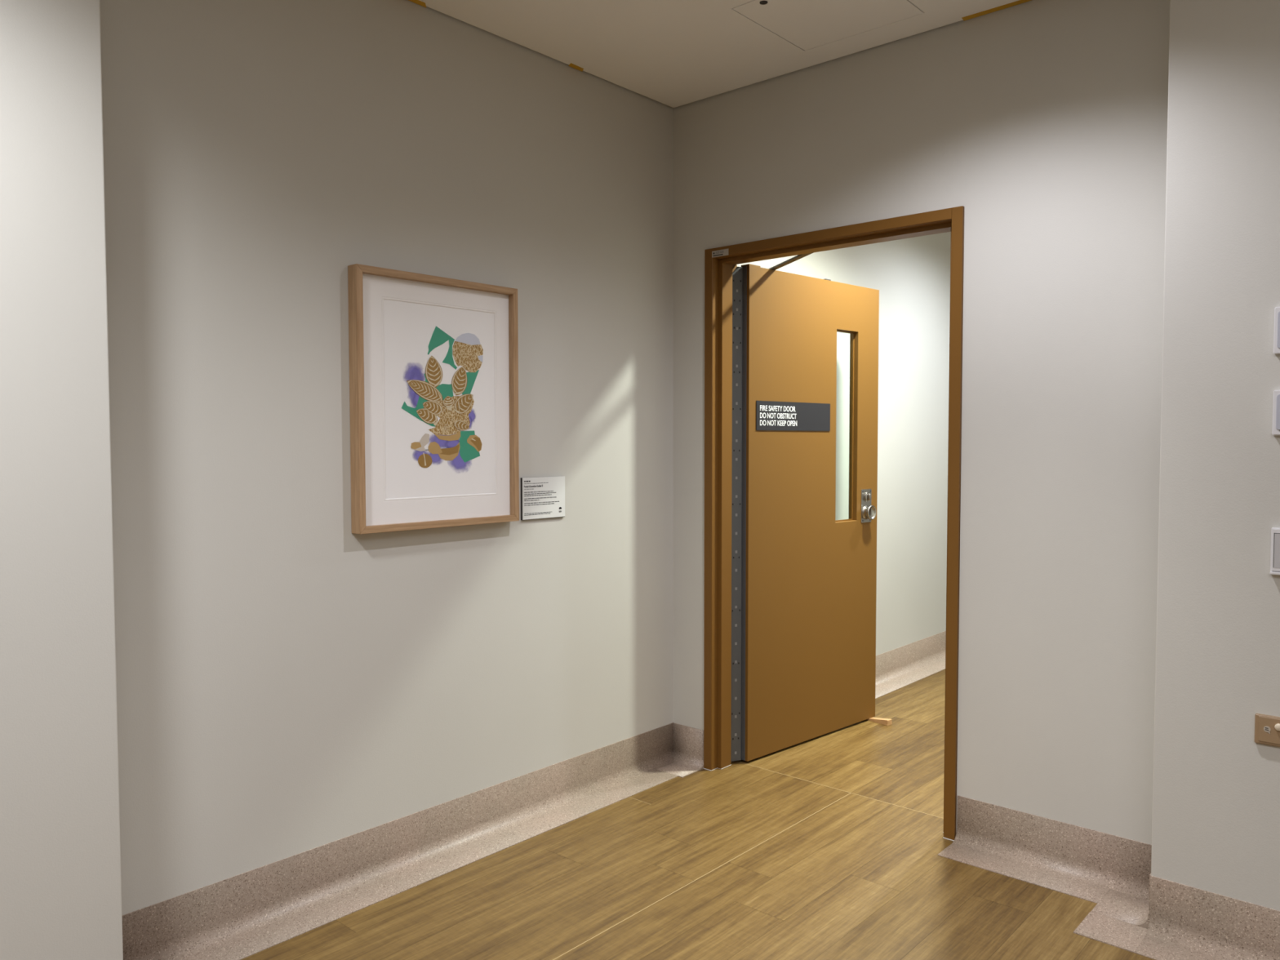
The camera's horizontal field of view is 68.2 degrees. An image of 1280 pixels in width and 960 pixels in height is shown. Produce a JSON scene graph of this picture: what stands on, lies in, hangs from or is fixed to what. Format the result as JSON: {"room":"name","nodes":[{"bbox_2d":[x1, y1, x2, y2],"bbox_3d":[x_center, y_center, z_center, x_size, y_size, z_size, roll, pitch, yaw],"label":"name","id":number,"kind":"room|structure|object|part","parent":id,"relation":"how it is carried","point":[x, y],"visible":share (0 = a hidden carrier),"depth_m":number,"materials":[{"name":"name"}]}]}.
{"room":"hospital interior","nodes":[
{"label":"hospital interior","id":0,"kind":"room"},
{"bbox_2d":[0,0,123,959],"bbox_3d":[-2.431,-0.076,0.971,0.400,2.760,3.350,2,3,42],"label":"wall","id":1,"kind":"structure","parent":0,"point":[60,885],"depth_m":2.01,"materials":[{"name":"paint"}]},
{"bbox_2d":[99,0,673,915],"bbox_3d":[-0.665,-0.169,3.145,0.150,2.760,2.250,2,3,42],"label":"wall","id":2,"kind":"structure","parent":0,"point":[291,681],"depth_m":2.79,"materials":[{"name":"paint"}]},
{"bbox_2d":[121,722,678,959],"bbox_3d":[-0.551,1.137,3.100,0.151,0.154,2.250,2,3,42],"label":"baseboard","id":3,"kind":"structure","parent":2,"relation":"attached to","point":[242,916],"depth_m":2.90,"materials":[{"name":"plastic"}]},
{"bbox_2d":[347,263,519,533],"bbox_3d":[-0.639,-0.246,3.022,0.047,0.792,0.620,2,3,42],"label":"framed print","id":4,"kind":"object","parent":2,"relation":"attached to","point":[433,360],"visible":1,"depth_m":3.00,"materials":[{"name":"paper"}]},
{"bbox_3d":[-0.639,-0.631,3.006,0.047,0.021,0.618,2,3,42],"label":"frame rail","id":5,"kind":"part","parent":4,"relation":"part of","materials":[{"name":"brown wood"}]},
{"bbox_3d":[-0.638,0.139,3.038,0.047,0.021,0.618,2,3,42],"label":"frame rail","id":6,"kind":"part","parent":4,"relation":"part of","materials":[{"name":"brown wood"}]},
{"bbox_2d":[520,475,564,519],"bbox_3d":[-0.347,0.064,3.394,0.009,0.149,0.207,2,3,42],"label":"label","id":7,"kind":"object","parent":2,"relation":"attached to","point":[541,497],"visible":1,"depth_m":3.38,"materials":[{"name":"grey paper"}]},
{"bbox_2d":[241,669,1154,959],"bbox_3d":[2.025,1.230,2.654,4.800,0.001,11.700,2,3,42],"label":"floor","id":8,"kind":"structure","parent":0,"point":[826,846],"depth_m":2.85,"materials":[{"name":"brown wood"}]},
{"bbox_2d":[866,717,892,725],"bbox_3d":[1.128,1.140,4.517,0.034,0.026,0.155,-2,3,-39],"label":"wedge","id":9,"kind":"object","parent":8,"relation":"on","point":[886,722],"visible":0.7,"depth_m":4.48,"materials":[{"name":"brown wood"}]},
{"bbox_2d":[419,0,1018,107],"bbox_3d":[0.011,-1.413,0.315,4.850,0.080,5.700,2,3,42],"label":"ceiling","id":10,"kind":"structure","parent":0,"point":[672,53],"depth_m":3.18,"materials":[{"name":"paint"}]},
{"bbox_2d":[408,0,426,7],"bbox_3d":[-0.721,-1.479,2.893,0.025,0.001,0.182,2,3,42],"label":"tape","id":11,"kind":"object","parent":10,"relation":"attached to","point":[417,2],"visible":1,"depth_m":2.94,"materials":[{"name":"plastic"}]},
{"bbox_2d":[568,62,583,71],"bbox_3d":[-0.231,-1.503,3.445,0.025,0.001,0.084,2,3,42],"label":"tape","id":12,"kind":"object","parent":10,"relation":"attached to","point":[571,64],"visible":1,"depth_m":3.44,"materials":[{"name":"plastic"}]},
{"bbox_2d":[732,0,923,50],"bbox_3d":[0.596,-1.501,2.994,0.443,0.036,0.434,2,3,42],"label":"access hatch","id":13,"kind":"object","parent":10,"relation":"attached to","point":[807,24],"visible":0.99,"depth_m":3.04,"materials":[{"name":"paint"}]},
{"bbox_2d":[961,0,1031,20],"bbox_3d":[1.226,-1.481,2.892,0.495,0.001,0.027,2,3,42],"label":"tape","id":14,"kind":"object","parent":10,"relation":"attached to","point":[1020,2],"visible":1,"depth_m":2.98,"materials":[{"name":"plastic"}]},
{"bbox_2d":[737,231,951,655],"bbox_3d":[2.141,-0.302,6.264,0.200,2.760,5.855,2,3,42],"label":"wall","id":15,"kind":"structure","parent":0,"point":[911,276],"depth_m":5.42,"materials":[{"name":"paint"}]},
{"bbox_2d":[875,631,946,698],"bbox_3d":[2.278,1.004,6.207,0.151,0.154,5.840,2,3,42],"label":"baseboard","id":16,"kind":"structure","parent":15,"relation":"attached to","point":[900,667],"depth_m":5.46,"materials":[{"name":"plastic"}]},
{"bbox_2d":[672,0,1169,844],"bbox_3d":[0.830,-0.182,3.419,2.022,2.760,0.145,2,3,42],"label":"wall","id":17,"kind":"structure","parent":0,"point":[1046,121],"depth_m":2.98,"materials":[{"name":"paint"}]},
{"bbox_2d":[657,722,703,777],"bbox_3d":[0.154,1.104,3.876,0.173,0.154,0.151,2,3,42],"label":"baseboard","id":18,"kind":"structure","parent":17,"relation":"attached to","point":[687,741],"depth_m":3.91,"materials":[{"name":"plastic"}]},
{"bbox_2d":[711,248,728,257],"bbox_3d":[0.316,-0.895,3.732,0.081,0.025,0.001,2,3,42],"label":"sticker","id":19,"kind":"object","parent":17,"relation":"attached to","point":[725,251],"visible":1,"depth_m":3.73,"materials":[{"name":"silver metal"}]},
{"bbox_2d":[730,252,879,761],"bbox_3d":[0.863,0.138,4.083,0.996,2.058,0.394,-2,3,-43],"label":"door","id":20,"kind":"structure","parent":17,"relation":"in","point":[804,579],"depth_m":4.11,"materials":[{"name":"brown wood"}]},
{"bbox_3d":[0.425,0.147,3.901,0.004,2.039,0.028,-2,3,-43],"label":"hinge plate","id":21,"kind":"part","parent":20,"relation":"part of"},
{"bbox_3d":[0.600,-0.875,3.782,0.025,0.008,0.409,-1,2,-15],"label":"closer arm","id":22,"kind":"part","parent":20,"relation":"part of","materials":[{"name":"grey metal"}]},
{"bbox_2d":[755,400,830,431],"bbox_3d":[0.665,-0.273,4.068,0.509,0.122,0.003,-2,3,-43],"label":"door sign","id":23,"kind":"object","parent":20,"relation":"attached to","point":[770,415],"visible":1,"depth_m":4.06,"materials":[{"name":"black plastic"}]},
{"bbox_3d":[1.076,0.152,4.442,0.069,0.069,0.036,-2,3,-43],"label":"knob","id":24,"kind":"part","parent":20,"relation":"part of","materials":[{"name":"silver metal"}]},
{"bbox_2d":[703,205,964,840],"bbox_3d":[0.710,0.141,3.536,1.059,2.104,0.168,2,3,42],"label":"door frame","id":25,"kind":"structure","parent":17,"relation":"attached to","point":[718,271],"depth_m":3.77,"materials":[{"name":"paint"}]},
{"bbox_2d":[937,795,1151,903],"bbox_3d":[1.251,1.143,2.902,0.636,0.154,0.151,2,3,42],"label":"baseboard","id":26,"kind":"structure","parent":17,"relation":"attached to","point":[1082,863],"depth_m":2.95,"materials":[{"name":"plastic"}]},
{"bbox_2d":[1090,873,1151,928],"bbox_3d":[1.410,1.151,2.717,0.151,0.154,0.218,2,3,42],"label":"baseboard","id":27,"kind":"structure","parent":17,"relation":"attached to","point":[1115,904],"depth_m":2.70,"materials":[{"name":"plastic"}]},
{"bbox_2d":[1151,0,1279,911],"bbox_3d":[2.571,-0.113,1.728,2.828,2.760,0.363,2,3,42],"label":"wall","id":28,"kind":"structure","parent":0,"point":[1215,820],"depth_m":2.44,"materials":[{"name":"paint"}]},
{"bbox_2d":[1073,875,1279,959],"bbox_3d":[2.307,1.193,1.674,2.880,0.154,0.151,2,3,42],"label":"baseboard","id":29,"kind":"structure","parent":28,"relation":"attached to","point":[1187,922],"depth_m":2.49,"materials":[{"name":"plastic"}]},
{"bbox_2d":[1254,713,1279,746],"bbox_3d":[1.604,0.632,2.363,0.116,0.074,0.020,2,3,42],"label":"power outlet","id":30,"kind":"object","parent":28,"relation":"attached to","point":[1267,727],"visible":1,"depth_m":2.38,"materials":[{"name":"brown plastic"}]},
{"bbox_2d":[1269,527,1279,574],"bbox_3d":[1.609,0.178,2.341,0.080,0.116,0.017,2,3,42],"label":"card holder","id":31,"kind":"object","parent":28,"relation":"attached to","point":[1275,532],"visible":1,"depth_m":2.36,"materials":[{"name":"white plastic"}]},
{"bbox_2d":[1271,390,1279,435],"bbox_3d":[1.603,-0.166,2.330,0.074,0.112,0.018,2,3,42],"label":"wall switch","id":32,"kind":"object","parent":28,"relation":"attached to","point":[1276,398],"visible":1,"depth_m":2.34,"materials":[{"name":"white plastic"}]},
{"bbox_2d":[1273,306,1279,354],"bbox_3d":[1.602,-0.369,2.323,0.074,0.116,0.018,2,3,42],"label":"wall switch","id":33,"kind":"object","parent":28,"relation":"attached to","point":[1277,309],"visible":1,"depth_m":2.34,"materials":[{"name":"white plastic"}]}
]}

